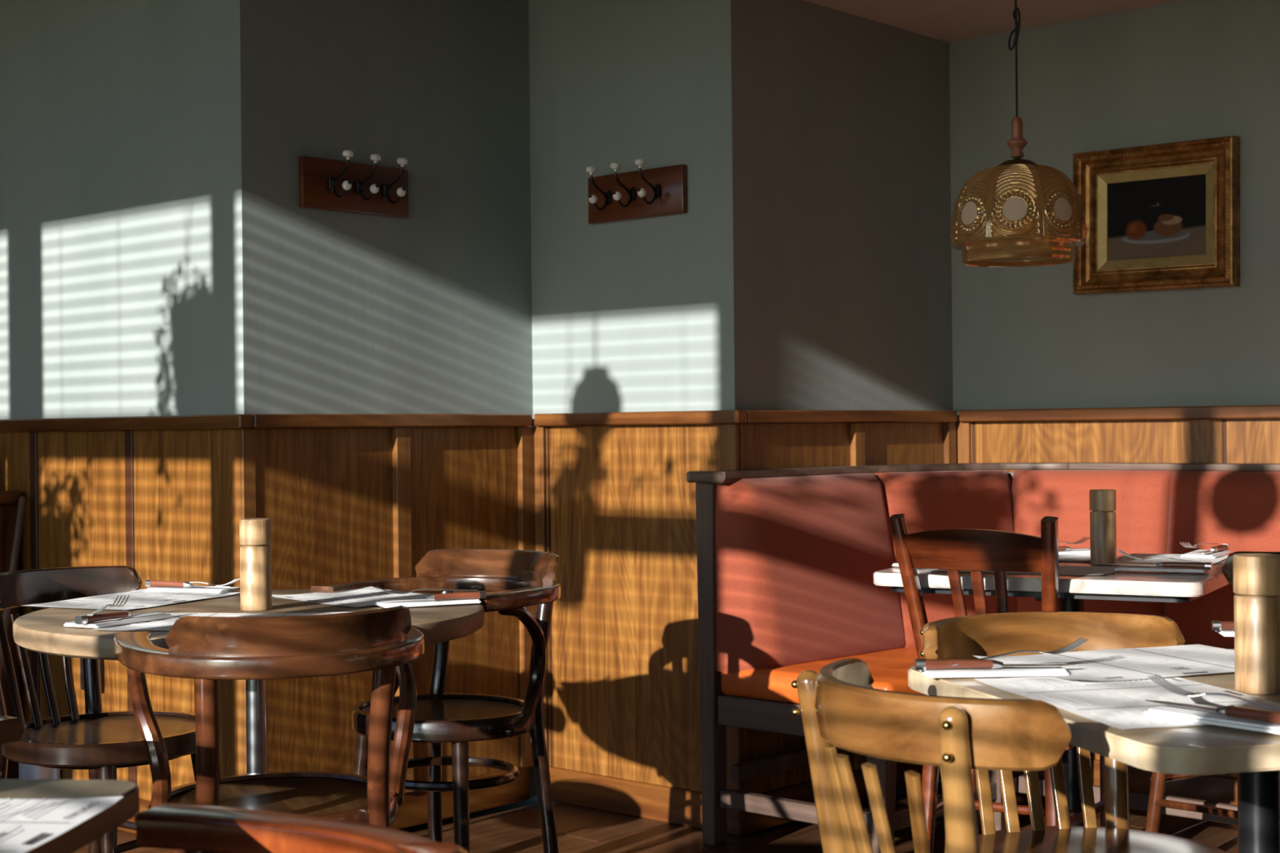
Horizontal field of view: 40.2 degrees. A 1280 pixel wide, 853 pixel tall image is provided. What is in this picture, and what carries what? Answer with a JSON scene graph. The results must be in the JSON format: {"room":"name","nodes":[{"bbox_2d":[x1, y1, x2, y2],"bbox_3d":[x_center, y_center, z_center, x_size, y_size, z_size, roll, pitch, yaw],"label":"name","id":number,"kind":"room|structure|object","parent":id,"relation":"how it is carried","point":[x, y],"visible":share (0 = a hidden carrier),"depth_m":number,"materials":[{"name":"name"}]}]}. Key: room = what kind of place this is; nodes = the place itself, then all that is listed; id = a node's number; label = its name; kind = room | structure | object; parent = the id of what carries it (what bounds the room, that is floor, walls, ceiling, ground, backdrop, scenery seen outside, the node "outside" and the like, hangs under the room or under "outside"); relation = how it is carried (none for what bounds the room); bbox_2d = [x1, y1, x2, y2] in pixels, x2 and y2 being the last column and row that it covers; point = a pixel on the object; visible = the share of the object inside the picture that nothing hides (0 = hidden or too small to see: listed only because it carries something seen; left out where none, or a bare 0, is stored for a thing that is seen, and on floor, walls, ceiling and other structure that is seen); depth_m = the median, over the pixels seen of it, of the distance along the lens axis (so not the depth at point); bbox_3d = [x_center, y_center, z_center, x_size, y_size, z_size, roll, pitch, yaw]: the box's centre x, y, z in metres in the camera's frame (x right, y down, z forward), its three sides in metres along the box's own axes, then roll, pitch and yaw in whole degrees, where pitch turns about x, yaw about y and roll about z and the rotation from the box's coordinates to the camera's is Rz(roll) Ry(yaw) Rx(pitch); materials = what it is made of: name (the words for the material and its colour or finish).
{"room":"restaurant dining room","nodes":[
{"label":"restaurant dining room","id":0,"kind":"room"},
{"bbox_2d":[0,0,537,797],"bbox_3d":[-1.836,-0.411,5.973,3.285,3.050,1.174,-1,0,42],"label":"wall","id":1,"kind":"structure","parent":0,"point":[160,255],"depth_m":4.81,"materials":[{"name":"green paint"}]},
{"bbox_2d":[18,763,60,779],"bbox_3d":[-1.730,0.982,5.031,0.130,0.116,0.070,-1,0,42],"label":"junction box","id":2,"kind":"object","parent":1,"relation":"attached to","point":[26,771],"visible":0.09,"depth_m":5.00,"materials":[{"name":"grey metal"}]},
{"bbox_2d":[80,657,103,693],"bbox_3d":[-1.533,0.655,4.888,0.100,0.170,0.023,-1,0,42],"label":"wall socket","id":3,"kind":"object","parent":1,"relation":"attached to","point":[101,661],"visible":0.06,"depth_m":4.86,"materials":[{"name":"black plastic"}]},
{"bbox_2d":[0,413,253,834],"bbox_3d":[-2.180,0.550,5.471,3.230,1.135,0.045,-1,0,42],"label":"wall paneling","id":4,"kind":"structure","parent":1,"relation":"attached to","point":[159,497],"depth_m":4.75,"materials":[{"name":"orange wood"}]},
{"bbox_2d":[298,150,408,218],"bbox_3d":[-0.731,-0.648,4.665,0.113,0.149,0.360,-1,0,42],"label":"coat rack","id":5,"kind":"object","parent":1,"relation":"attached to","point":[327,184],"visible":1,"depth_m":4.67,"materials":[{"name":"brown wood"}]},
{"bbox_2d":[239,413,536,829],"bbox_3d":[-0.646,0.533,4.795,0.045,1.135,1.035,-1,0,42],"label":"wall paneling","id":6,"kind":"structure","parent":1,"relation":"attached to","point":[346,497],"depth_m":4.77,"materials":[{"name":"orange wood"}]},
{"bbox_2d":[73,778,1237,852],"bbox_3d":[0.022,1.152,2.849,10.500,0.120,5.650,-1,0,42],"label":"floor","id":7,"kind":"structure","parent":0,"point":[513,828],"depth_m":4.69,"materials":[{"name":"brown wood"}]},
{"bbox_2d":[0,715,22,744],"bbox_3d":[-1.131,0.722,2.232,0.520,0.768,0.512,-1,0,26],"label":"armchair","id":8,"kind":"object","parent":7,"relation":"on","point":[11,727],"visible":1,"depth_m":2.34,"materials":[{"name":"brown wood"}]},
{"bbox_2d":[0,489,26,778],"bbox_3d":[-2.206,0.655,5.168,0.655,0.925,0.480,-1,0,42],"label":"chair","id":9,"kind":"object","parent":7,"relation":"on","point":[9,500],"visible":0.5,"depth_m":5.11,"materials":[{"name":"brown wood"}]},
{"bbox_2d":[0,778,139,852],"bbox_3d":[-0.855,0.725,1.399,0.700,0.750,0.700,-1,0,5],"label":"square table","id":10,"kind":"object","parent":7,"relation":"on","point":[127,807],"visible":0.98,"depth_m":1.65,"materials":[{"name":"brown wood"}]},
{"bbox_2d":[0,796,122,852],"bbox_3d":[-0.622,0.344,1.480,0.260,0.005,0.300,-1,0,6],"label":"placemat","id":11,"kind":"object","parent":10,"relation":"on","point":[25,824],"visible":1,"depth_m":1.54,"materials":[{"name":"white paper"}]},
{"bbox_2d":[0,565,217,852],"bbox_3d":[-1.130,0.708,3.671,0.482,0.799,0.431,-1,0,28],"label":"cafe chair","id":12,"kind":"object","parent":7,"relation":"on","point":[99,742],"visible":0.73,"depth_m":3.73,"materials":[{"name":"brown wood"}]},
{"bbox_2d":[13,589,484,773],"bbox_3d":[-0.754,0.731,3.449,0.900,0.739,0.900,-1,0,0],"label":"round table","id":13,"kind":"object","parent":7,"relation":"on","point":[44,631],"visible":0.44,"depth_m":3.39,"materials":[{"name":"brown wood"}]},
{"bbox_2d":[23,589,239,609],"bbox_3d":[-1.059,0.361,3.666,0.270,0.004,0.370,-1,0,24],"label":"placemat","id":14,"kind":"object","parent":13,"relation":"on","point":[140,598],"visible":0.99,"depth_m":3.65,"materials":[{"name":"white paper"}]},
{"bbox_2d":[144,586,239,593],"bbox_3d":[-0.981,0.357,3.842,0.200,0.006,0.085,-1,0,22],"label":"napkin","id":15,"kind":"object","parent":13,"relation":"on","point":[189,589],"visible":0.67,"depth_m":3.81,"materials":[{"name":"white"}]},
{"bbox_2d":[145,579,231,587],"bbox_3d":[-0.988,0.346,3.825,0.224,0.016,0.020,-1,0,26],"label":"steak knife","id":16,"kind":"object","parent":15,"relation":"on","point":[148,583],"visible":1,"depth_m":3.84,"materials":[{"name":"brown wood"}]},
{"bbox_2d":[189,578,239,586],"bbox_3d":[-0.978,0.343,3.856,0.206,0.017,0.024,-1,0,16],"label":"fork","id":17,"kind":"object","parent":15,"relation":"on","point":[233,580],"visible":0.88,"depth_m":3.84,"materials":[{"name":"silver metal"}]},
{"bbox_2d":[93,612,346,631],"bbox_3d":[-0.754,0.359,3.233,0.420,0.004,0.297,-1,0,4],"label":"placemat","id":18,"kind":"object","parent":13,"relation":"on","point":[162,624],"visible":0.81,"depth_m":3.27,"materials":[{"name":"white paper"}]},
{"bbox_2d":[63,612,173,627],"bbox_3d":[-0.961,0.357,3.233,0.085,0.006,0.200,-1,0,28],"label":"napkin","id":19,"kind":"object","parent":18,"relation":"on","point":[150,616],"visible":0.8,"depth_m":3.20,"materials":[{"name":"white"}]},
{"bbox_2d":[87,595,128,615],"bbox_3d":[-0.988,0.331,3.245,0.024,0.017,0.206,-1,0,0],"label":"fork","id":20,"kind":"object","parent":19,"relation":"on","point":[113,605],"visible":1,"depth_m":3.29,"materials":[{"name":"silver metal"}]},
{"bbox_2d":[74,608,171,624],"bbox_3d":[-0.945,0.346,3.225,0.020,0.016,0.224,-1,0,32],"label":"steak knife","id":21,"kind":"object","parent":19,"relation":"on","point":[79,620],"visible":1,"depth_m":3.17,"materials":[{"name":"brown wood"}]},
{"bbox_2d":[239,518,271,611],"bbox_3d":[-0.758,0.272,3.455,0.062,0.179,0.062,-1,0,0],"label":"pepper mill","id":22,"kind":"object","parent":13,"relation":"on","point":[255,534],"visible":1,"depth_m":3.43,"materials":[{"name":"brown wood"}]},
{"bbox_2d":[271,586,428,607],"bbox_3d":[-0.579,0.356,3.671,0.260,0.005,0.340,-1,0,-42],"label":"placemat","id":23,"kind":"object","parent":13,"relation":"on","point":[367,596],"visible":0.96,"depth_m":3.68,"materials":[{"name":"white paper"}]},
{"bbox_2d":[374,599,481,608],"bbox_3d":[-0.424,0.352,3.506,0.200,0.006,0.085,-1,0,-24],"label":"napkin","id":24,"kind":"object","parent":13,"relation":"on","point":[419,602],"visible":0.77,"depth_m":3.48,"materials":[{"name":"white"}]},
{"bbox_2d":[375,586,478,594],"bbox_3d":[-0.426,0.326,3.516,0.206,0.017,0.024,-1,0,-16],"label":"fork","id":25,"kind":"object","parent":24,"relation":"on","point":[397,593],"visible":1,"depth_m":3.51,"materials":[{"name":"silver metal"}]},
{"bbox_2d":[375,591,486,601],"bbox_3d":[-0.417,0.341,3.490,0.224,0.016,0.020,-1,0,-20],"label":"steak knife","id":26,"kind":"object","parent":24,"relation":"on","point":[480,594],"visible":1,"depth_m":3.50,"materials":[{"name":"brown wood"}]},
{"bbox_2d":[113,605,424,852],"bbox_3d":[-0.586,0.692,2.841,0.494,0.818,0.501,-1,0,-22],"label":"armchair","id":27,"kind":"object","parent":7,"relation":"on","point":[208,651],"visible":0.87,"depth_m":2.72,"materials":[{"name":"brown wood"}]},
{"bbox_2d":[136,803,468,852],"bbox_3d":[-0.388,0.724,1.482,0.520,0.748,0.512,-1,0,26],"label":"armchair","id":28,"kind":"object","parent":7,"relation":"on","point":[211,828],"visible":1,"depth_m":1.70,"materials":[{"name":"brown wood"}]},
{"bbox_2d":[310,549,560,852],"bbox_3d":[-0.404,0.691,3.819,0.512,0.818,0.454,-1,0,33],"label":"armchair","id":29,"kind":"object","parent":7,"relation":"on","point":[515,580],"visible":0.78,"depth_m":3.82,"materials":[{"name":"brown wood"}]},
{"bbox_2d":[791,657,1071,852],"bbox_3d":[0.461,0.695,2.137,0.492,0.791,0.445,-1,0,-24],"label":"cafe chair","id":30,"kind":"object","parent":7,"relation":"on","point":[840,707],"visible":1,"depth_m":1.97,"materials":[{"name":"brown wood"}]},
{"bbox_2d":[686,462,1279,852],"bbox_3d":[1.827,0.586,3.894,3.474,0.972,1.235,-1,0,42],"label":"bench","id":31,"kind":"object","parent":7,"relation":"on","point":[788,559],"visible":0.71,"depth_m":4.68,"materials":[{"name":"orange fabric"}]},
{"bbox_2d":[715,473,906,673],"bbox_3d":[0.464,0.385,4.729,0.626,0.500,0.199,-1,0,-44],"label":"cushion","id":32,"kind":"object","parent":31,"relation":"on","point":[797,556],"depth_m":4.61,"materials":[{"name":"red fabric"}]},
{"bbox_2d":[720,647,923,703],"bbox_3d":[0.798,0.654,4.812,0.535,0.080,1.188,-1,0,42],"label":"seat cushion","id":33,"kind":"object","parent":31,"relation":"on","point":[742,681],"depth_m":4.49,"materials":[{"name":"orange leather"}]},
{"bbox_2d":[871,470,1017,647],"bbox_3d":[0.884,0.380,5.015,0.429,0.500,0.196,-1,0,-20],"label":"cushion","id":34,"kind":"object","parent":31,"relation":"on","point":[931,500],"depth_m":4.97,"materials":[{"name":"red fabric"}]},
{"bbox_2d":[1011,470,1173,616],"bbox_3d":[1.279,0.376,4.977,0.455,0.500,0.196,-1,0,29],"label":"cushion","id":35,"kind":"object","parent":31,"relation":"on","point":[1144,511],"depth_m":4.93,"materials":[{"name":"red fabric"}]},
{"bbox_2d":[1163,471,1279,648],"bbox_3d":[1.726,0.371,4.651,0.675,0.500,0.202,-1,0,42],"label":"cushion","id":36,"kind":"object","parent":31,"relation":"on","point":[1239,509],"depth_m":4.73,"materials":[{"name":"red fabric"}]},
{"bbox_2d":[888,513,1105,852],"bbox_3d":[0.841,0.640,4.017,0.393,0.895,0.497,-1,0,30],"label":"chair","id":37,"kind":"object","parent":7,"relation":"on","point":[976,551],"visible":0.37,"depth_m":3.85,"materials":[{"name":"red wood"}]},
{"bbox_2d":[873,555,1228,826],"bbox_3d":[1.037,0.708,4.199,0.745,0.750,0.745,-1,0,28],"label":"square table","id":38,"kind":"object","parent":7,"relation":"on","point":[1120,585],"visible":0.47,"depth_m":3.89,"materials":[{"name":"grey stone"}]},
{"bbox_2d":[931,565,1118,575],"bbox_3d":[0.908,0.331,4.085,0.400,0.004,0.270,-1,0,28],"label":"placemat","id":39,"kind":"object","parent":38,"relation":"on","point":[1063,570],"visible":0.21,"depth_m":4.01,"materials":[{"name":"white paper"}]},
{"bbox_2d":[1058,554,1090,561],"bbox_3d":[0.993,0.329,4.460,0.380,0.005,0.240,-1,0,28],"label":"placemat","id":40,"kind":"object","parent":38,"relation":"on","point":[1077,557],"visible":0.33,"depth_m":4.40,"materials":[{"name":"white paper"}]},
{"bbox_2d":[1058,548,1090,555],"bbox_3d":[1.093,0.325,4.530,0.200,0.006,0.085,-1,0,-20],"label":"napkin","id":41,"kind":"object","parent":40,"relation":"on","point":[1083,551],"visible":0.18,"depth_m":4.51,"materials":[{"name":"white"}]},
{"bbox_2d":[1058,536,1089,544],"bbox_3d":[1.086,0.299,4.543,0.206,0.017,0.024,-1,0,-30],"label":"fork","id":42,"kind":"object","parent":41,"relation":"on","point":[1081,540],"visible":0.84,"depth_m":4.58,"materials":[{"name":"silver metal"}]},
{"bbox_2d":[1058,545,1090,551],"bbox_3d":[1.100,0.314,4.513,0.224,0.016,0.020,-1,0,-16],"label":"steak knife","id":43,"kind":"object","parent":41,"relation":"on","point":[1064,548],"visible":0.29,"depth_m":4.50,"materials":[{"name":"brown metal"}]},
{"bbox_2d":[1089,488,1116,564],"bbox_3d":[1.119,0.242,4.228,0.062,0.179,0.062,-1,0,40],"label":"pepper mill","id":44,"kind":"object","parent":38,"relation":"on","point":[1102,501],"visible":0.98,"depth_m":4.20,"materials":[{"name":"brown wood"}]},
{"bbox_2d":[1114,564,1208,573],"bbox_3d":[1.188,0.324,3.985,0.200,0.006,0.085,-1,0,25],"label":"napkin","id":45,"kind":"object","parent":38,"relation":"on","point":[1131,568],"visible":0.77,"depth_m":3.96,"materials":[{"name":"white"}]},
{"bbox_2d":[1117,550,1199,562],"bbox_3d":[1.195,0.298,3.992,0.204,0.028,0.024,-1,0,29],"label":"fork","id":46,"kind":"object","parent":45,"relation":"on","point":[1119,551],"visible":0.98,"depth_m":4.00,"materials":[{"name":"silver metal"}]},
{"bbox_2d":[1110,561,1212,569],"bbox_3d":[1.181,0.313,3.969,0.224,0.016,0.020,-1,0,29],"label":"steak knife","id":47,"kind":"object","parent":45,"relation":"on","point":[1207,566],"visible":1,"depth_m":3.94,"materials":[{"name":"silver metal"}]},
{"bbox_2d":[1097,553,1228,565],"bbox_3d":[1.293,0.327,4.300,0.250,0.005,0.400,-1,0,28],"label":"placemat","id":48,"kind":"object","parent":38,"relation":"on","point":[1125,559],"visible":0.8,"depth_m":4.32,"materials":[{"name":"white paper"}]},
{"bbox_2d":[1180,549,1231,558],"bbox_3d":[1.433,0.322,4.430,0.085,0.006,0.200,-1,0,30],"label":"napkin","id":49,"kind":"object","parent":48,"relation":"on","point":[1197,553],"visible":0.98,"depth_m":4.38,"materials":[{"name":"white"}]},
{"bbox_2d":[1179,542,1217,547],"bbox_3d":[1.422,0.296,4.439,0.024,0.017,0.206,-1,0,40],"label":"fork","id":50,"kind":"object","parent":49,"relation":"on","point":[1197,544],"visible":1,"depth_m":4.39,"materials":[{"name":"silver metal"}]},
{"bbox_2d":[1200,543,1230,553],"bbox_3d":[1.449,0.311,4.421,0.020,0.016,0.224,-1,0,34],"label":"steak knife","id":51,"kind":"object","parent":49,"relation":"on","point":[1224,546],"visible":1,"depth_m":4.44,"materials":[{"name":"silver metal"}]},
{"bbox_2d":[920,611,1226,852],"bbox_3d":[0.667,0.697,2.649,0.444,0.783,0.492,-1,0,-9],"label":"cafe chair","id":52,"kind":"object","parent":7,"relation":"on","point":[959,637],"visible":0.55,"depth_m":2.81,"materials":[{"name":"brown wood"}]},
{"bbox_2d":[907,648,1279,852],"bbox_3d":[0.828,0.716,2.335,0.730,0.735,0.730,-1,0,-15],"label":"square table","id":53,"kind":"object","parent":7,"relation":"on","point":[1204,749],"visible":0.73,"depth_m":2.02,"materials":[{"name":"beige stone"}]},
{"bbox_2d":[919,663,1070,677],"bbox_3d":[0.499,0.345,2.479,0.200,0.006,0.085,-1,0,-2],"label":"napkin","id":54,"kind":"object","parent":53,"relation":"on","point":[1042,670],"visible":0.59,"depth_m":2.44,"materials":[{"name":"white"}]},
{"bbox_2d":[914,658,1075,670],"bbox_3d":[0.500,0.334,2.461,0.224,0.016,0.020,-1,0,2],"label":"steak knife","id":55,"kind":"object","parent":54,"relation":"on","point":[920,664],"visible":1,"depth_m":2.46,"materials":[{"name":"silver metal"}]},
{"bbox_2d":[951,637,1088,666],"bbox_3d":[0.536,0.319,2.480,0.204,0.031,0.024,-1,0,-12],"label":"fork","id":56,"kind":"object","parent":54,"relation":"on","point":[1074,645],"visible":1,"depth_m":2.48,"materials":[{"name":"silver metal"}]},
{"bbox_2d":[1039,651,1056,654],"bbox_3d":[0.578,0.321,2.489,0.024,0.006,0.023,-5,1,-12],"label":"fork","id":57,"kind":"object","parent":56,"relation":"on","point":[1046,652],"depth_m":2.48,"materials":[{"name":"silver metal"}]},
{"bbox_2d":[973,644,1235,681],"bbox_3d":[0.740,0.344,2.568,0.410,0.005,0.280,-1,0,-20],"label":"placemat","id":58,"kind":"object","parent":53,"relation":"on","point":[1126,664],"visible":0.73,"depth_m":2.57,"materials":[{"name":"white paper"}]},
{"bbox_2d":[973,675,1279,729],"bbox_3d":[0.646,0.348,2.255,0.280,0.004,0.420,-1,0,-13],"label":"placemat","id":59,"kind":"object","parent":53,"relation":"on","point":[1121,704],"visible":0.65,"depth_m":2.26,"materials":[{"name":"white paper"}]},
{"bbox_2d":[1143,702,1279,734],"bbox_3d":[0.698,0.342,2.051,0.085,0.006,0.200,-1,0,-38],"label":"napkin","id":60,"kind":"object","parent":59,"relation":"on","point":[1167,711],"visible":0.64,"depth_m":2.04,"materials":[{"name":"white"}]},
{"bbox_2d":[1145,699,1279,724],"bbox_3d":[0.684,0.331,2.040,0.020,0.016,0.224,-1,0,-34],"label":"steak knife","id":61,"kind":"object","parent":60,"relation":"on","point":[1273,717],"visible":1,"depth_m":2.02,"materials":[{"name":"silver metal"}]},
{"bbox_2d":[1147,674,1279,710],"bbox_3d":[0.694,0.316,2.058,0.024,0.028,0.205,-1,0,-43],"label":"fork","id":62,"kind":"object","parent":60,"relation":"on","point":[1171,688],"visible":1,"depth_m":2.09,"materials":[{"name":"silver metal"}]},
{"bbox_2d":[1215,630,1234,636],"bbox_3d":[1.058,0.339,2.886,0.200,0.006,0.085,-1,0,8],"label":"napkin","id":63,"kind":"object","parent":53,"relation":"on","point":[1224,633],"visible":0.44,"depth_m":2.87,"materials":[{"name":"white"}]},
{"bbox_2d":[1211,620,1234,631],"bbox_3d":[1.055,0.328,2.868,0.224,0.016,0.020,-1,0,12],"label":"steak knife","id":64,"kind":"object","parent":63,"relation":"on","point":[1216,625],"visible":0.34,"depth_m":2.88,"materials":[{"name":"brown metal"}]},
{"bbox_2d":[1233,553,1279,694],"bbox_3d":[0.814,0.259,2.302,0.062,0.179,0.062,-1,0,20],"label":"pepper mill","id":65,"kind":"object","parent":53,"relation":"on","point":[1256,576],"visible":1,"depth_m":2.28,"materials":[{"name":"brown wood"}]},
{"bbox_2d":[1145,551,1279,852],"bbox_3d":[1.397,0.674,3.939,0.424,0.815,0.469,-1,0,-30],"label":"cafe chair","id":66,"kind":"object","parent":7,"relation":"on","point":[1156,801],"visible":0.14,"depth_m":4.00,"materials":[{"name":"brown wood"}]},
{"bbox_2d":[528,0,952,426],"bbox_3d":[0.350,-0.434,5.434,0.855,3.050,1.249,-1,0,42],"label":"wall","id":67,"kind":"structure","parent":0,"point":[807,265],"depth_m":4.98,"materials":[{"name":"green paint"}]},
{"bbox_2d":[586,158,687,224],"bbox_3d":[-0.040,-0.656,4.869,0.360,0.149,0.113,-1,0,42],"label":"coat rack","id":68,"kind":"object","parent":67,"relation":"attached to","point":[657,192],"visible":1,"depth_m":4.87,"materials":[{"name":"brown wood"}]},
{"bbox_2d":[533,409,746,836],"bbox_3d":[-0.013,0.527,4.899,0.785,1.135,0.045,-1,0,42],"label":"wall paneling","id":69,"kind":"structure","parent":67,"relation":"attached to","point":[615,500],"depth_m":4.93,"materials":[{"name":"orange wood"}]},
{"bbox_2d":[738,409,956,835],"bbox_3d":[0.639,0.520,5.071,0.045,1.135,1.083,-1,0,42],"label":"trim","id":70,"kind":"structure","parent":67,"relation":"attached to","point":[769,439],"depth_m":4.93,"materials":[{"name":"orange wood"}]},
{"bbox_2d":[804,0,1183,42],"bbox_3d":[2.200,-1.601,2.272,6.145,0.760,3.140,-1,0,42],"label":"ceiling","id":71,"kind":"structure","parent":0,"point":[946,20],"depth_m":5.09,"materials":[{"name":"paint"}]},
{"bbox_2d":[950,0,1087,266],"bbox_3d":[0.874,-0.793,4.061,0.309,0.824,0.309,-1,0,0],"label":"pendant lamp","id":72,"kind":"object","parent":71,"relation":"hanging from","point":[1017,211],"visible":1,"depth_m":3.95,"materials":[{"name":"gold glass"}]},
{"bbox_2d":[949,0,1279,463],"bbox_3d":[3.315,-0.466,3.531,6.190,3.050,0.210,-1,0,42],"label":"wall","id":73,"kind":"structure","parent":0,"point":[1184,70],"depth_m":5.11,"materials":[{"name":"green paint"}]},
{"bbox_2d":[957,404,1279,804],"bbox_3d":[3.231,0.492,3.443,6.015,1.135,0.045,-1,0,42],"label":"trim","id":74,"kind":"structure","parent":73,"relation":"attached to","point":[1227,434],"depth_m":5.06,"materials":[{"name":"orange wood"}]},
{"bbox_2d":[1072,135,1239,294],"bbox_3d":[1.472,-0.598,5.015,0.490,0.415,0.048,0,0,42],"label":"framed painting","id":75,"kind":"object","parent":73,"relation":"attached to","point":[1166,216],"visible":0.94,"depth_m":5.01,"materials":[{"name":"brown wood"}]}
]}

